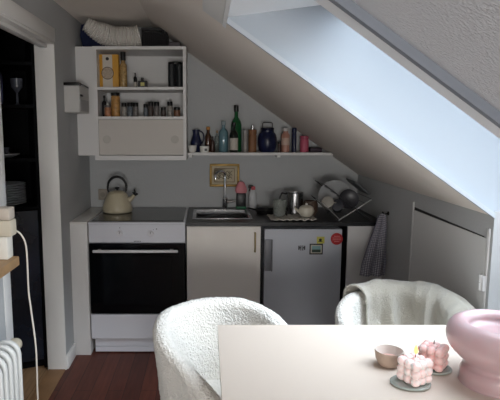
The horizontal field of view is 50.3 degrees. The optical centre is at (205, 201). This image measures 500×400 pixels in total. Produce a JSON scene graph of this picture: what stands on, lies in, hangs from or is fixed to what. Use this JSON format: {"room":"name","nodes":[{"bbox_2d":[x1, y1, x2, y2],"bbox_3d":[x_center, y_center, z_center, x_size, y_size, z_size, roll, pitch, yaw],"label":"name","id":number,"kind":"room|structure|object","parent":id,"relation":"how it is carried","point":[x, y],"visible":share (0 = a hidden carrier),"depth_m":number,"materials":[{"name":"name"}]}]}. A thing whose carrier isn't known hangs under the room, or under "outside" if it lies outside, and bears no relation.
{"room":"attic kitchen","nodes":[
{"label":"attic kitchen","id":0,"kind":"room"},
{"bbox_2d":[0,0,90,354],"bbox_3d":[-0.890,0.213,1.156,0.100,2.130,5.430,0,8,0],"label":"wall","id":1,"kind":"structure","parent":0,"point":[74,168],"depth_m":3.19,"materials":[{"name":"grey paint"}]},
{"bbox_2d":[0,256,18,278],"bbox_3d":[-0.770,0.292,1.475,0.140,0.035,1.040,0,8,0],"label":"board","id":2,"kind":"object","parent":1,"relation":"attached to","point":[6,266],"visible":0.93,"depth_m":1.89,"materials":[{"name":"brown wood"}]},
{"bbox_2d":[0,206,16,259],"bbox_3d":[-0.745,0.113,1.940,0.086,0.190,0.060,0,8,0],"label":"lamp","id":3,"kind":"object","parent":2,"relation":"on","point":[7,220],"visible":1,"depth_m":1.92,"materials":[{"name":"white"}]},
{"bbox_2d":[0,338,23,399],"bbox_3d":[-0.768,0.865,1.842,0.142,0.648,0.573,0,8,0],"label":"radiator","id":4,"kind":"object","parent":1,"relation":"attached to","point":[11,378],"visible":1,"depth_m":1.94,"materials":[{"name":"white metal"}]},
{"bbox_2d":[0,0,54,339],"bbox_3d":[-0.834,0.088,2.605,0.012,1.975,0.885,0,8,0],"label":"trim","id":5,"kind":"structure","parent":1,"relation":"attached to","point":[9,8],"depth_m":2.25,"materials":[{"name":"white wood"}]},
{"bbox_2d":[0,13,66,369],"bbox_3d":[-0.889,0.120,2.647,0.111,1.900,0.810,0,8,0],"label":"trim","id":6,"kind":"structure","parent":1,"relation":"attached to","point":[44,50],"depth_m":3.02,"materials":[{"name":"white"}]},
{"bbox_2d":[29,343,75,399],"bbox_3d":[-0.882,1.269,0.989,0.116,0.085,4.805,0,8,0],"label":"baseboard","id":7,"kind":"structure","parent":1,"relation":"attached to","point":[52,377],"depth_m":3.03,"materials":[{"name":"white wood"}]},
{"bbox_2d":[63,82,88,113],"bbox_3d":[-0.790,-0.635,3.255,0.100,0.176,0.257,0,8,0],"label":"wall dispenser","id":8,"kind":"object","parent":1,"relation":"attached to","point":[76,97],"visible":1,"depth_m":3.14,"materials":[{"name":"grey"}]},
{"bbox_2d":[75,47,94,154],"bbox_3d":[-0.783,-0.674,3.606,0.112,0.695,0.330,0,8,0],"label":"panel","id":9,"kind":"object","parent":1,"relation":"attached to","point":[83,55],"visible":0.57,"depth_m":3.44,"materials":[{"name":"white"}]},
{"bbox_2d":[80,24,104,46],"bbox_3d":[-0.747,-1.109,3.596,0.174,0.170,0.190,0,8,0],"label":"fabric bag","id":10,"kind":"object","parent":9,"relation":"on","point":[86,41],"visible":0.27,"depth_m":3.51,"materials":[{"name":"blue fabric"}]},
{"bbox_2d":[22,346,159,399],"bbox_3d":[-0.550,1.298,1.308,4.100,0.060,5.630,0,8,0],"label":"floor","id":11,"kind":"structure","parent":0,"point":[100,375],"depth_m":3.06,"materials":[{"name":"brown wood"}]},
{"bbox_2d":[0,29,47,368],"bbox_3d":[-1.321,-0.033,3.089,0.654,2.080,0.396,-3,9,-23],"label":"pantry","id":12,"kind":"object","parent":11,"relation":"on","point":[19,121],"visible":0.79,"depth_m":3.12,"materials":[{"name":"black paint"}]},
{"bbox_2d":[0,72,3,103],"bbox_3d":[-1.210,-0.648,3.005,0.110,0.190,0.109,0,8,0],"label":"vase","id":13,"kind":"object","parent":12,"relation":"on","point":[1,80],"visible":0.8,"depth_m":3.00,"materials":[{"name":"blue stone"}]},
{"bbox_2d":[0,60,30,70],"bbox_3d":[-1.327,-0.779,2.998,0.614,0.018,0.346,-3,9,-23],"label":"shelf","id":14,"kind":"object","parent":12,"relation":"attached to","point":[4,65],"depth_m":3.01,"materials":[{"name":"black paint"}]},
{"bbox_2d":[10,78,22,103],"bbox_3d":[-1.091,-0.635,3.059,0.072,0.150,0.072,0,8,0],"label":"goblet","id":15,"kind":"object","parent":12,"relation":"on","point":[16,84],"visible":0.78,"depth_m":3.03,"materials":[{"name":"grey"}]},
{"bbox_2d":[7,200,26,205],"bbox_3d":[-1.177,0.008,3.134,0.224,0.015,0.224,0,8,0],"label":"dinner plate","id":16,"kind":"object","parent":12,"relation":"on","point":[25,201],"visible":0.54,"depth_m":3.14,"materials":[{"name":"grey ceramic"}]},
{"bbox_2d":[6,198,26,203],"bbox_3d":[-1.177,-0.006,3.132,0.224,0.015,0.224,0,8,0],"label":"dinner plate","id":17,"kind":"object","parent":16,"relation":"on","point":[23,199],"visible":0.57,"depth_m":3.12,"materials":[{"name":"grey ceramic"}]},
{"bbox_2d":[6,196,26,200],"bbox_3d":[-1.177,-0.020,3.130,0.224,0.015,0.224,0,8,0],"label":"dinner plate","id":18,"kind":"object","parent":17,"relation":"on","point":[21,197],"visible":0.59,"depth_m":3.12,"materials":[{"name":"grey ceramic"}]},
{"bbox_2d":[6,193,26,198],"bbox_3d":[-1.177,-0.034,3.128,0.224,0.015,0.224,0,8,0],"label":"dinner plate","id":19,"kind":"object","parent":18,"relation":"on","point":[24,194],"visible":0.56,"depth_m":3.13,"materials":[{"name":"grey ceramic"}]},
{"bbox_2d":[6,191,25,195],"bbox_3d":[-1.177,-0.048,3.126,0.224,0.015,0.224,0,8,0],"label":"dinner plate","id":20,"kind":"object","parent":19,"relation":"on","point":[22,192],"visible":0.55,"depth_m":3.11,"materials":[{"name":"grey ceramic"}]},
{"bbox_2d":[6,189,25,193],"bbox_3d":[-1.177,-0.062,3.124,0.224,0.015,0.224,0,8,0],"label":"dinner plate","id":21,"kind":"object","parent":20,"relation":"on","point":[20,190],"visible":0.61,"depth_m":3.13,"materials":[{"name":"grey ceramic"}]},
{"bbox_2d":[6,186,25,190],"bbox_3d":[-1.177,-0.076,3.122,0.224,0.015,0.224,0,8,0],"label":"dinner plate","id":22,"kind":"object","parent":21,"relation":"on","point":[22,187],"visible":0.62,"depth_m":3.12,"materials":[{"name":"grey ceramic"}]},
{"bbox_2d":[6,184,25,188],"bbox_3d":[-1.177,-0.090,3.120,0.224,0.015,0.224,0,8,0],"label":"dinner plate","id":23,"kind":"object","parent":22,"relation":"on","point":[20,185],"visible":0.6,"depth_m":3.13,"materials":[{"name":"grey ceramic"}]},
{"bbox_2d":[5,181,25,186],"bbox_3d":[-1.177,-0.105,3.118,0.224,0.015,0.224,0,8,0],"label":"dinner plate","id":24,"kind":"object","parent":23,"relation":"on","point":[8,183],"visible":0.8,"depth_m":3.17,"materials":[{"name":"grey ceramic"}]},
{"bbox_2d":[1,104,32,109],"bbox_3d":[-1.327,-0.546,3.031,0.614,0.018,0.346,-3,9,-23],"label":"shelf","id":25,"kind":"object","parent":12,"relation":"attached to","point":[4,106],"depth_m":2.98,"materials":[{"name":"black paint"}]},
{"bbox_2d":[4,155,35,161],"bbox_3d":[-1.327,-0.246,3.073,0.614,0.018,0.346,-3,9,-23],"label":"shelf","id":26,"kind":"object","parent":12,"relation":"attached to","point":[19,158],"depth_m":3.02,"materials":[{"name":"black paint"}]},
{"bbox_2d":[13,199,37,210],"bbox_3d":[-1.327,0.028,3.112,0.614,0.018,0.346,-3,9,-23],"label":"shelf","id":27,"kind":"object","parent":12,"relation":"attached to","point":[31,204],"depth_m":3.07,"materials":[{"name":"black paint"}]},
{"bbox_2d":[16,230,38,399],"bbox_3d":[-0.616,0.657,1.851,0.090,1.062,0.482,-3,8,-18],"label":"power cable","id":28,"kind":"object","parent":11,"relation":"on","point":[16,230],"visible":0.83,"depth_m":2.05,"materials":[{"name":"beige plastic"}]},
{"bbox_2d":[69,207,102,354],"bbox_3d":[-0.785,0.507,3.621,0.108,0.862,0.619,0,8,0],"label":"base cabinet","id":29,"kind":"object","parent":11,"relation":"on","point":[79,226],"visible":0.62,"depth_m":3.32,"materials":[{"name":"white wood"}]},
{"bbox_2d":[88,207,188,350],"bbox_3d":[-0.426,0.506,3.589,0.600,0.856,0.652,0,8,0],"label":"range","id":30,"kind":"object","parent":11,"relation":"on","point":[138,258],"visible":0.84,"depth_m":3.30,"materials":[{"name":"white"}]},
{"bbox_2d":[102,175,137,213],"bbox_3d":[-0.603,-0.056,3.610,0.204,0.251,0.210,-7,11,-42],"label":"kettle","id":31,"kind":"object","parent":30,"relation":"on","point":[117,201],"visible":1,"depth_m":3.56,"materials":[{"name":"beige metal"}]},
{"bbox_2d":[88,207,188,224],"bbox_3d":[-0.426,0.088,3.555,0.600,0.018,0.604,0,8,0],"label":"cooktop","id":32,"kind":"object","parent":30,"relation":"in","point":[139,215],"depth_m":3.41,"materials":[{"name":"black glass"}]},
{"bbox_2d":[152,297,287,399],"bbox_3d":[0.083,0.795,1.997,0.544,0.747,0.556,-6,10,-38],"label":"tub chair","id":33,"kind":"object","parent":11,"relation":"on","point":[185,334],"visible":0.6,"depth_m":2.09,"materials":[{"name":"white fabric"}]},
{"bbox_2d":[207,379,220,398],"bbox_3d":[0.098,0.791,1.963,0.421,0.098,0.488,-5,9,-30],"label":"seat cushion","id":34,"kind":"object","parent":33,"relation":"on","point":[214,383],"depth_m":2.11,"materials":[{"name":"white fabric"}]},
{"bbox_2d":[187,226,260,303],"bbox_3d":[0.109,0.522,3.602,0.458,0.838,0.632,0,8,0],"label":"base cabinet","id":35,"kind":"object","parent":11,"relation":"on","point":[223,261],"visible":0.66,"depth_m":3.29,"materials":[{"name":"white wood"}]},
{"bbox_2d":[186,207,376,225],"bbox_3d":[0.488,0.093,3.562,1.224,0.022,0.632,0,8,0],"label":"countertop","id":36,"kind":"structure","parent":35,"relation":"on","point":[324,218],"depth_m":3.32,"materials":[{"name":"stone"}]},
{"bbox_2d":[192,209,252,218],"bbox_3d":[0.105,0.152,3.571,0.384,0.149,0.394,0,8,0],"label":"sink","id":37,"kind":"object","parent":36,"relation":"in","point":[197,213],"visible":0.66,"depth_m":3.74,"materials":[{"name":"silver metal"}]},
{"bbox_2d":[196,210,247,217],"bbox_3d":[0.105,0.153,3.571,0.354,0.146,0.364,0,8,0],"label":"basin","id":38,"kind":"object","parent":37,"relation":"in","point":[199,213],"depth_m":3.74,"materials":[{"name":"silver metal"}]},
{"bbox_2d":[214,170,234,208],"bbox_3d":[0.115,-0.086,3.737,0.178,0.284,0.079,-5,10,-33],"label":"tap","id":39,"kind":"object","parent":36,"relation":"on","point":[225,201],"visible":0.99,"depth_m":3.76,"materials":[{"name":"silver metal"}]},
{"bbox_2d":[235,181,246,208],"bbox_3d":[0.251,-0.050,3.795,0.088,0.197,0.054,0,8,0],"label":"soap bottle","id":40,"kind":"object","parent":36,"relation":"on","point":[241,189],"visible":1,"depth_m":3.77,"materials":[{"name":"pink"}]},
{"bbox_2d":[248,185,256,209],"bbox_3d":[0.330,-0.033,3.762,0.063,0.172,0.043,0,8,0],"label":"spray bottle","id":41,"kind":"object","parent":36,"relation":"on","point":[252,195],"visible":0.85,"depth_m":3.75,"materials":[{"name":"grey plastic"}]},
{"bbox_2d":[248,207,272,214],"bbox_3d":[0.390,0.056,3.580,0.175,0.046,0.136,-7,10,-40],"label":"frying pan","id":42,"kind":"object","parent":36,"relation":"on","point":[263,211],"visible":0.84,"depth_m":3.56,"materials":[{"name":"black metal"}]},
{"bbox_2d":[279,191,303,214],"bbox_3d":[0.580,0.010,3.527,0.151,0.152,0.124,-7,10,-39],"label":"saucepan","id":43,"kind":"object","parent":36,"relation":"on","point":[294,198],"visible":0.65,"depth_m":3.49,"materials":[{"name":"silver metal"}]},
{"bbox_2d":[267,214,316,220],"bbox_3d":[0.543,0.097,3.370,0.291,0.020,0.202,0,8,0],"label":"cloth","id":44,"kind":"object","parent":36,"relation":"on","point":[289,217],"visible":0.83,"depth_m":3.32,"materials":[{"name":"beige fabric"}]},
{"bbox_2d":[272,199,286,216],"bbox_3d":[0.462,0.038,3.338,0.090,0.105,0.090,0,8,0],"label":"glass jar","id":45,"kind":"object","parent":44,"relation":"on","point":[279,205],"visible":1,"depth_m":3.31,"materials":[{"name":"glass"}]},
{"bbox_2d":[294,203,313,216],"bbox_3d":[0.626,0.047,3.344,0.116,0.085,0.100,6,10,36],"label":"teapot","id":46,"kind":"object","parent":44,"relation":"on","point":[306,210],"visible":1,"depth_m":3.31,"materials":[{"name":"beige ceramic"}]},
{"bbox_2d":[303,200,317,215],"bbox_3d":[0.690,0.040,3.510,0.100,0.098,0.100,0,8,0],"label":"pot","id":47,"kind":"object","parent":36,"relation":"on","point":[313,203],"visible":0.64,"depth_m":3.47,"materials":[{"name":"brown ceramic"}]},
{"bbox_2d":[311,180,372,220],"bbox_3d":[0.873,-0.016,3.436,0.319,0.226,0.317,0,8,0],"label":"dish rack","id":48,"kind":"object","parent":36,"relation":"on","point":[329,211],"visible":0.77,"depth_m":3.29,"materials":[{"name":"silver metal"}]},
{"bbox_2d":[322,196,335,209],"bbox_3d":[0.777,0.007,3.329,0.094,0.092,0.090,2,8,15],"label":"mug","id":49,"kind":"object","parent":48,"relation":"in","point":[328,201],"visible":0.87,"depth_m":3.30,"materials":[{"name":"grey ceramic"}]},
{"bbox_2d":[318,180,349,210],"bbox_3d":[0.831,-0.041,3.412,0.210,0.191,0.094,2,8,15],"label":"plate","id":50,"kind":"object","parent":48,"relation":"in","point":[337,186],"visible":0.48,"depth_m":3.44,"materials":[{"name":"grey ceramic"}]},
{"bbox_2d":[332,199,346,212],"bbox_3d":[0.837,0.027,3.332,0.094,0.092,0.090,2,8,15],"label":"mug","id":51,"kind":"object","parent":48,"relation":"in","point":[337,207],"visible":0.94,"depth_m":3.30,"materials":[{"name":"grey ceramic"}]},
{"bbox_2d":[339,189,358,208],"bbox_3d":[0.904,-0.019,3.357,0.124,0.122,0.041,1,8,5],"label":"bowl","id":52,"kind":"object","parent":48,"relation":"in","point":[349,195],"visible":0.83,"depth_m":3.36,"materials":[{"name":"grey"}]},
{"bbox_2d":[346,178,370,194],"bbox_3d":[1.018,-0.104,3.550,0.112,0.091,0.220,0,8,0],"label":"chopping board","id":53,"kind":"object","parent":48,"relation":"on","point":[354,183],"visible":1,"depth_m":3.49,"materials":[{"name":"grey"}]},
{"bbox_2d":[260,226,262,304],"bbox_3d":[0.347,0.520,3.619,0.010,0.838,0.597,0,8,0],"label":"panel","id":54,"kind":"object","parent":11,"relation":"on","point":[261,252],"visible":0.21,"depth_m":3.31,"materials":[{"name":"black"}]},
{"bbox_2d":[262,226,341,324],"bbox_3d":[0.600,0.533,3.594,0.480,0.818,0.610,0,8,0],"label":"fridge","id":55,"kind":"object","parent":11,"relation":"on","point":[301,287],"visible":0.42,"depth_m":3.30,"materials":[{"name":"grey metal"}]},
{"bbox_2d":[309,244,322,253],"bbox_3d":[0.681,0.291,3.275,0.082,0.068,0.006,0,8,0],"label":"photo magnet","id":56,"kind":"object","parent":55,"relation":"attached to","point":[314,248],"visible":1,"depth_m":3.27,"materials":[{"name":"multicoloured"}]},
{"bbox_2d":[331,233,342,244],"bbox_3d":[0.806,0.228,3.267,0.074,0.074,0.005,0,8,0],"label":"round magnet","id":57,"kind":"object","parent":55,"relation":"attached to","point":[336,238],"visible":1,"depth_m":3.26,"materials":[{"name":"red plastic"}]},
{"bbox_2d":[335,291,380,324],"bbox_3d":[0.788,0.779,2.111,0.544,0.747,0.556,-1,8,-8],"label":"tub chair","id":58,"kind":"object","parent":11,"relation":"on","point":[351,310],"visible":0.07,"depth_m":2.19,"materials":[{"name":"white fabric"}]},
{"bbox_2d":[343,279,474,324],"bbox_3d":[0.880,0.561,2.242,0.561,0.439,0.281,5,9,32],"label":"blanket","id":59,"kind":"object","parent":58,"relation":"on","point":[391,302],"visible":0.48,"depth_m":2.24,"materials":[{"name":"beige fabric"}]},
{"bbox_2d":[217,325,499,399],"bbox_3d":[0.563,0.862,1.530,1.044,0.740,0.830,0,8,0],"label":"dining table","id":60,"kind":"object","parent":11,"relation":"on","point":[257,362],"visible":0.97,"depth_m":1.58,"materials":[{"name":"beige wood"}]},
{"bbox_2d":[375,344,403,368],"bbox_3d":[0.540,0.459,1.564,0.083,0.049,0.083,0,8,0],"label":"bowl","id":61,"kind":"object","parent":60,"relation":"on","point":[386,355],"visible":0.89,"depth_m":1.55,"materials":[{"name":"beige ceramic"}]},
{"bbox_2d":[390,375,430,390],"bbox_3d":[0.560,0.495,1.453,0.108,0.008,0.092,0,8,0],"label":"dish","id":62,"kind":"object","parent":60,"relation":"on","point":[394,380],"visible":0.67,"depth_m":1.43,"materials":[{"name":"grey ceramic"}]},
{"bbox_2d":[397,345,432,386],"bbox_3d":[0.570,0.439,1.445,0.073,0.105,0.073,-4,9,-28],"label":"candle","id":63,"kind":"object","parent":62,"relation":"on","point":[416,370],"visible":1,"depth_m":1.43,"materials":[{"name":"pink wax"}]},
{"bbox_2d":[432,365,451,374],"bbox_3d":[0.664,0.483,1.540,0.096,0.008,0.082,0,8,0],"label":"dish","id":64,"kind":"object","parent":60,"relation":"on","point":[448,369],"visible":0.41,"depth_m":1.51,"materials":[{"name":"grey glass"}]},
{"bbox_2d":[418,339,448,371],"bbox_3d":[0.658,0.439,1.534,0.073,0.081,0.073,7,10,40],"label":"candle","id":65,"kind":"object","parent":64,"relation":"on","point":[437,352],"visible":0.87,"depth_m":1.51,"materials":[{"name":"pink wax"}]},
{"bbox_2d":[446,309,499,398],"bbox_3d":[0.795,0.411,1.446,0.263,0.177,0.263,1,8,7],"label":"vase","id":66,"kind":"object","parent":60,"relation":"on","point":[473,334],"visible":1,"depth_m":1.40,"materials":[{"name":"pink glazed ceramic"}]},
{"bbox_2d":[338,226,381,300],"bbox_3d":[0.987,0.520,3.618,0.223,0.838,0.600,0,8,0],"label":"end panel","id":67,"kind":"object","parent":11,"relation":"on","point":[355,241],"visible":0.23,"depth_m":3.29,"materials":[{"name":"white wood"}]},
{"bbox_2d":[54,0,152,26],"bbox_3d":[-1.485,-0.901,0.999,2.231,0.120,5.430,0,8,0],"label":"ceiling","id":68,"kind":"structure","parent":0,"point":[116,13],"depth_m":3.20,"materials":[{"name":"beige paint"}]},
{"bbox_2d":[89,27,357,207],"bbox_3d":[-0.500,-0.256,3.882,4.200,2.300,0.100,0,8,0],"label":"wall","id":69,"kind":"structure","parent":0,"point":[212,99],"depth_m":3.83,"materials":[{"name":"grey paint"}]},
{"bbox_2d":[98,189,106,199],"bbox_3d":[-0.750,-0.055,3.852,0.066,0.080,0.015,0,8,0],"label":"wall socket","id":70,"kind":"object","parent":69,"relation":"attached to","point":[102,193],"visible":0.87,"depth_m":3.85,"materials":[{"name":"beige plastic"}]},
{"bbox_2d":[92,46,187,159],"bbox_3d":[-0.427,-0.658,3.599,0.598,0.725,0.350,0,8,0],"label":"upper cabinet","id":71,"kind":"object","parent":69,"relation":"attached to","point":[141,137],"visible":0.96,"depth_m":3.47,"materials":[{"name":"white wood"}]},
{"bbox_2d":[104,103,110,115],"bbox_3d":[-0.648,-0.609,3.499,0.044,0.090,0.044,0,8,0],"label":"jar","id":72,"kind":"object","parent":71,"relation":"on","point":[107,109],"visible":0.85,"depth_m":3.48,"materials":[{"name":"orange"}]},
{"bbox_2d":[99,54,119,86],"bbox_3d":[-0.645,-0.864,3.512,0.138,0.215,0.064,0,8,0],"label":"speaker","id":73,"kind":"object","parent":71,"relation":"on","point":[109,64],"visible":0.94,"depth_m":3.48,"materials":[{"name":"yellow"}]},
{"bbox_2d":[82,18,141,45],"bbox_3d":[-0.604,-1.087,3.425,0.378,0.174,0.157,-2,8,-14],"label":"flexible duct","id":74,"kind":"object","parent":71,"relation":"on","point":[105,34],"visible":0.96,"depth_m":3.38,"materials":[{"name":"grey"}]},
{"bbox_2d":[111,93,119,115],"bbox_3d":[-0.604,-0.649,3.539,0.060,0.158,0.060,0,8,0],"label":"jar","id":75,"kind":"object","parent":71,"relation":"on","point":[115,99],"visible":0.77,"depth_m":3.52,"materials":[{"name":"orange glass"}]},
{"bbox_2d":[119,52,126,86],"bbox_3d":[-0.548,-0.874,3.513,0.050,0.235,0.050,0,8,0],"label":"sauce bottle","id":76,"kind":"object","parent":71,"relation":"on","point":[122,67],"visible":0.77,"depth_m":3.50,"materials":[{"name":"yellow glass"}]},
{"bbox_2d":[121,103,126,115],"bbox_3d":[-0.545,-0.612,3.524,0.034,0.090,0.034,0,8,0],"label":"spice jar","id":77,"kind":"object","parent":71,"relation":"on","point":[123,105],"visible":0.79,"depth_m":3.51,"materials":[{"name":"glass"}]},
{"bbox_2d":[127,102,132,115],"bbox_3d":[-0.508,-0.617,3.544,0.038,0.094,0.038,0,8,0],"label":"spice jar","id":78,"kind":"object","parent":71,"relation":"on","point":[129,104],"visible":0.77,"depth_m":3.53,"materials":[{"name":"glass"}]},
{"bbox_2d":[97,87,182,92],"bbox_3d":[-0.424,-0.756,3.583,0.552,0.018,0.338,0,8,0],"label":"shelf","id":79,"kind":"object","parent":71,"relation":"attached to","point":[99,89],"depth_m":3.42,"materials":[{"name":"white wood"}]},
{"bbox_2d":[98,116,182,119],"bbox_3d":[-0.424,-0.570,3.609,0.552,0.018,0.338,0,8,0],"label":"shelf","id":80,"kind":"object","parent":71,"relation":"attached to","point":[99,117],"depth_m":3.44,"materials":[{"name":"white wood"}]},
{"bbox_2d":[148,102,153,115],"bbox_3d":[-0.367,-0.616,3.523,0.036,0.098,0.036,0,8,0],"label":"spice jar","id":81,"kind":"object","parent":71,"relation":"on","point":[150,104],"visible":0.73,"depth_m":3.51,"materials":[{"name":"glass"}]},
{"bbox_2d":[141,28,168,45],"bbox_3d":[-0.335,-1.078,3.524,0.174,0.128,0.174,0,8,0],"label":"storage basket","id":82,"kind":"object","parent":71,"relation":"on","point":[150,36],"visible":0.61,"depth_m":3.44,"materials":[{"name":"black fabric"}]},
{"bbox_2d":[167,102,172,115],"bbox_3d":[-0.241,-0.620,3.543,0.036,0.100,0.036,0,8,0],"label":"spice jar","id":83,"kind":"object","parent":71,"relation":"on","point":[169,104],"visible":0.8,"depth_m":3.53,"materials":[{"name":"glass"}]},
{"bbox_2d":[168,62,182,86],"bbox_3d":[-0.202,-0.841,3.517,0.100,0.168,0.100,0,8,0],"label":"canister","id":84,"kind":"object","parent":71,"relation":"on","point":[175,69],"visible":0.8,"depth_m":3.48,"materials":[{"name":"black metal"}]},
{"bbox_2d":[210,164,239,186],"bbox_3d":[0.134,-0.193,3.831,0.216,0.166,0.018,0,8,0],"label":"picture frame","id":85,"kind":"object","parent":69,"relation":"attached to","point":[232,171],"visible":0.8,"depth_m":3.83,"materials":[{"name":"gold metal"}]},
{"bbox_2d":[212,166,236,183],"bbox_3d":[0.134,-0.194,3.836,0.184,0.134,0.008,0,8,0],"label":"print","id":86,"kind":"object","parent":85,"relation":"attached to","point":[231,171],"depth_m":3.83},
{"bbox_2d":[188,151,332,156],"bbox_3d":[0.374,-0.334,3.720,0.999,0.034,0.200,0,8,0],"label":"wall shelf","id":87,"kind":"object","parent":69,"relation":"attached to","point":[275,153],"visible":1,"depth_m":3.62,"materials":[{"name":"white wood"}]},
{"bbox_2d":[190,130,204,151],"bbox_3d":[-0.067,-0.429,3.719,0.087,0.155,0.080,7,10,39],"label":"jug","id":88,"kind":"object","parent":87,"relation":"on","point":[196,140],"visible":0.84,"depth_m":3.69,"materials":[{"name":"blue ceramic"}]},
{"bbox_2d":[205,127,210,151],"bbox_3d":[0.015,-0.441,3.730,0.044,0.175,0.044,0,8,0],"label":"bottle","id":89,"kind":"object","parent":87,"relation":"on","point":[208,135],"visible":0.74,"depth_m":3.71,"materials":[{"name":"brown glass"}]},
{"bbox_2d":[215,130,218,151],"bbox_3d":[0.077,-0.424,3.697,0.030,0.150,0.030,0,8,0],"label":"clear bottle","id":90,"kind":"object","parent":87,"relation":"on","point":[216,136],"visible":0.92,"depth_m":3.69,"materials":[{"name":"clear glass"}]},
{"bbox_2d":[219,121,227,151],"bbox_3d":[0.122,-0.458,3.707,0.066,0.215,0.066,0,8,0],"label":"bottle","id":91,"kind":"object","parent":87,"relation":"on","point":[223,133],"visible":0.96,"depth_m":3.69,"materials":[{"name":"teal glass"}]},
{"bbox_2d":[229,122,237,152],"bbox_3d":[0.192,-0.445,3.649,0.059,0.205,0.059,0,8,0],"label":"wine bottle","id":92,"kind":"object","parent":87,"relation":"on","point":[233,134],"visible":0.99,"depth_m":3.63,"materials":[{"name":"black glass"}]},
{"bbox_2d":[231,105,241,151],"bbox_3d":[0.212,-0.517,3.729,0.078,0.325,0.078,0,8,0],"label":"wine bottle","id":93,"kind":"object","parent":87,"relation":"on","point":[238,127],"visible":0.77,"depth_m":3.70,"materials":[{"name":"green glass"}]},
{"bbox_2d":[243,130,246,151],"bbox_3d":[0.272,-0.423,3.677,0.030,0.155,0.030,0,8,0],"label":"tube","id":94,"kind":"object","parent":87,"relation":"on","point":[244,131],"visible":0.9,"depth_m":3.67,"materials":[{"name":"grey plastic"}]},
{"bbox_2d":[248,125,256,151],"bbox_3d":[0.324,-0.441,3.695,0.058,0.185,0.058,0,8,0],"label":"bottle","id":95,"kind":"object","parent":87,"relation":"on","point":[252,137],"visible":0.96,"depth_m":3.67,"materials":[{"name":"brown metal"}]},
{"bbox_2d":[258,122,276,151],"bbox_3d":[0.429,-0.454,3.703,0.134,0.208,0.134,0,8,0],"label":"lantern","id":96,"kind":"object","parent":87,"relation":"on","point":[267,139],"visible":0.97,"depth_m":3.66,"materials":[{"name":"ceramic"}]},
{"bbox_2d":[281,128,289,151],"bbox_3d":[0.554,-0.431,3.696,0.061,0.165,0.061,0,8,0],"label":"bottle","id":97,"kind":"object","parent":87,"relation":"on","point":[285,137],"visible":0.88,"depth_m":3.67,"materials":[{"name":"pink glass"}]},
{"bbox_2d":[292,128,296,151],"bbox_3d":[0.613,-0.431,3.686,0.032,0.168,0.032,0,8,0],"label":"tube","id":98,"kind":"object","parent":87,"relation":"on","point":[294,130],"visible":0.87,"depth_m":3.67,"materials":[{"name":"ceramic"}]},
{"bbox_2d":[300,136,308,151],"bbox_3d":[0.686,-0.405,3.700,0.060,0.112,0.060,0,8,0],"label":"jar","id":99,"kind":"object","parent":87,"relation":"on","point":[304,142],"visible":0.95,"depth_m":3.68,"materials":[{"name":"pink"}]},
{"bbox_2d":[139,0,487,214],"bbox_3d":[0.395,-0.550,2.427,1.529,1.172,2.700,0,8,0],"label":"ceiling","id":100,"kind":"structure","parent":0,"point":[225,51],"depth_m":2.55,"materials":[{"name":"beige paint"}]},
{"bbox_2d":[202,0,225,23],"bbox_3d":[0.024,-0.620,1.493,0.071,0.071,0.870,0,8,0],"label":"trim","id":101,"kind":"structure","parent":100,"relation":"attached to","point":[215,9],"depth_m":1.77,"materials":[{"name":"white paint"}]},
{"bbox_2d":[222,0,230,27],"bbox_3d":[0.065,-0.596,1.488,0.012,0.058,0.852,0,8,0],"label":"trim","id":102,"kind":"structure","parent":100,"relation":"attached to","point":[228,2],"depth_m":1.68,"materials":[{"name":"white"}]},
{"bbox_2d":[228,0,319,16],"bbox_3d":[0.294,-0.651,1.489,0.470,0.090,0.870,0,8,0],"label":"trim","id":103,"kind":"structure","parent":100,"relation":"attached to","point":[237,7],"depth_m":1.82,"materials":[{"name":"white paint"}]},
{"bbox_2d":[352,0,499,110],"bbox_3d":[0.395,-0.172,-0.262,1.529,1.172,2.730,0,8,0],"label":"ceiling","id":104,"kind":"structure","parent":0,"point":[462,37],"depth_m":0.90,"materials":[{"name":"grey paint"}]},
{"bbox_2d":[357,175,499,309],"bbox_3d":[1.125,0.713,1.226,0.050,1.120,5.430,0,8,0],"label":"wall","id":105,"kind":"structure","parent":0,"point":[398,201],"depth_m":2.89,"materials":[{"name":"grey paint"}]},
{"bbox_2d":[227,18,495,217],"bbox_3d":[0.577,-0.308,1.963,1.036,0.746,0.018,0,8,0],"label":"trim","id":106,"kind":"structure","parent":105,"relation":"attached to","point":[231,23],"depth_m":1.96,"materials":[{"name":"grey"}]},
{"bbox_2d":[228,5,499,211],"bbox_3d":[0.720,-0.289,2.002,1.361,1.489,0.054,0,8,0],"label":"skylight","id":107,"kind":"object","parent":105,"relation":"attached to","point":[312,39],"depth_m":1.96,"materials":[{"name":"grey"}]},
{"bbox_2d":[314,0,499,138],"bbox_3d":[0.527,-0.206,1.082,1.135,0.817,0.060,0,8,0],"label":"trim","id":108,"kind":"structure","parent":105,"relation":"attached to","point":[326,4],"depth_m":1.07,"materials":[{"name":"white"}]},
{"bbox_2d":[329,0,499,127],"bbox_3d":[0.527,-0.199,1.042,1.135,0.819,0.020,0,8,0],"label":"trim","id":109,"kind":"structure","parent":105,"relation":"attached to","point":[349,7],"depth_m":1.02,"materials":[{"name":"grey"}]},
{"bbox_2d":[408,201,490,308],"bbox_3d":[1.089,0.520,2.492,0.023,0.950,0.770,0,8,0],"label":"access hatch","id":110,"kind":"object","parent":105,"relation":"attached to","point":[444,253],"visible":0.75,"depth_m":2.39,"materials":[{"name":"white paint"}]},
{"bbox_3d":[1.078,0.069,3.191,0.043,0.024,0.024,0,8,0],"label":"wall hook","id":111,"kind":"object","parent":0,"visible":0},
{"bbox_2d":[360,213,386,276],"bbox_3d":[1.009,0.259,3.186,0.157,0.376,0.063,0,8,0],"label":"tea towel","id":112,"kind":"object","parent":111,"relation":"hanging from","point":[373,263],"visible":1,"depth_m":3.18,"materials":[{"name":"grey fabric"}]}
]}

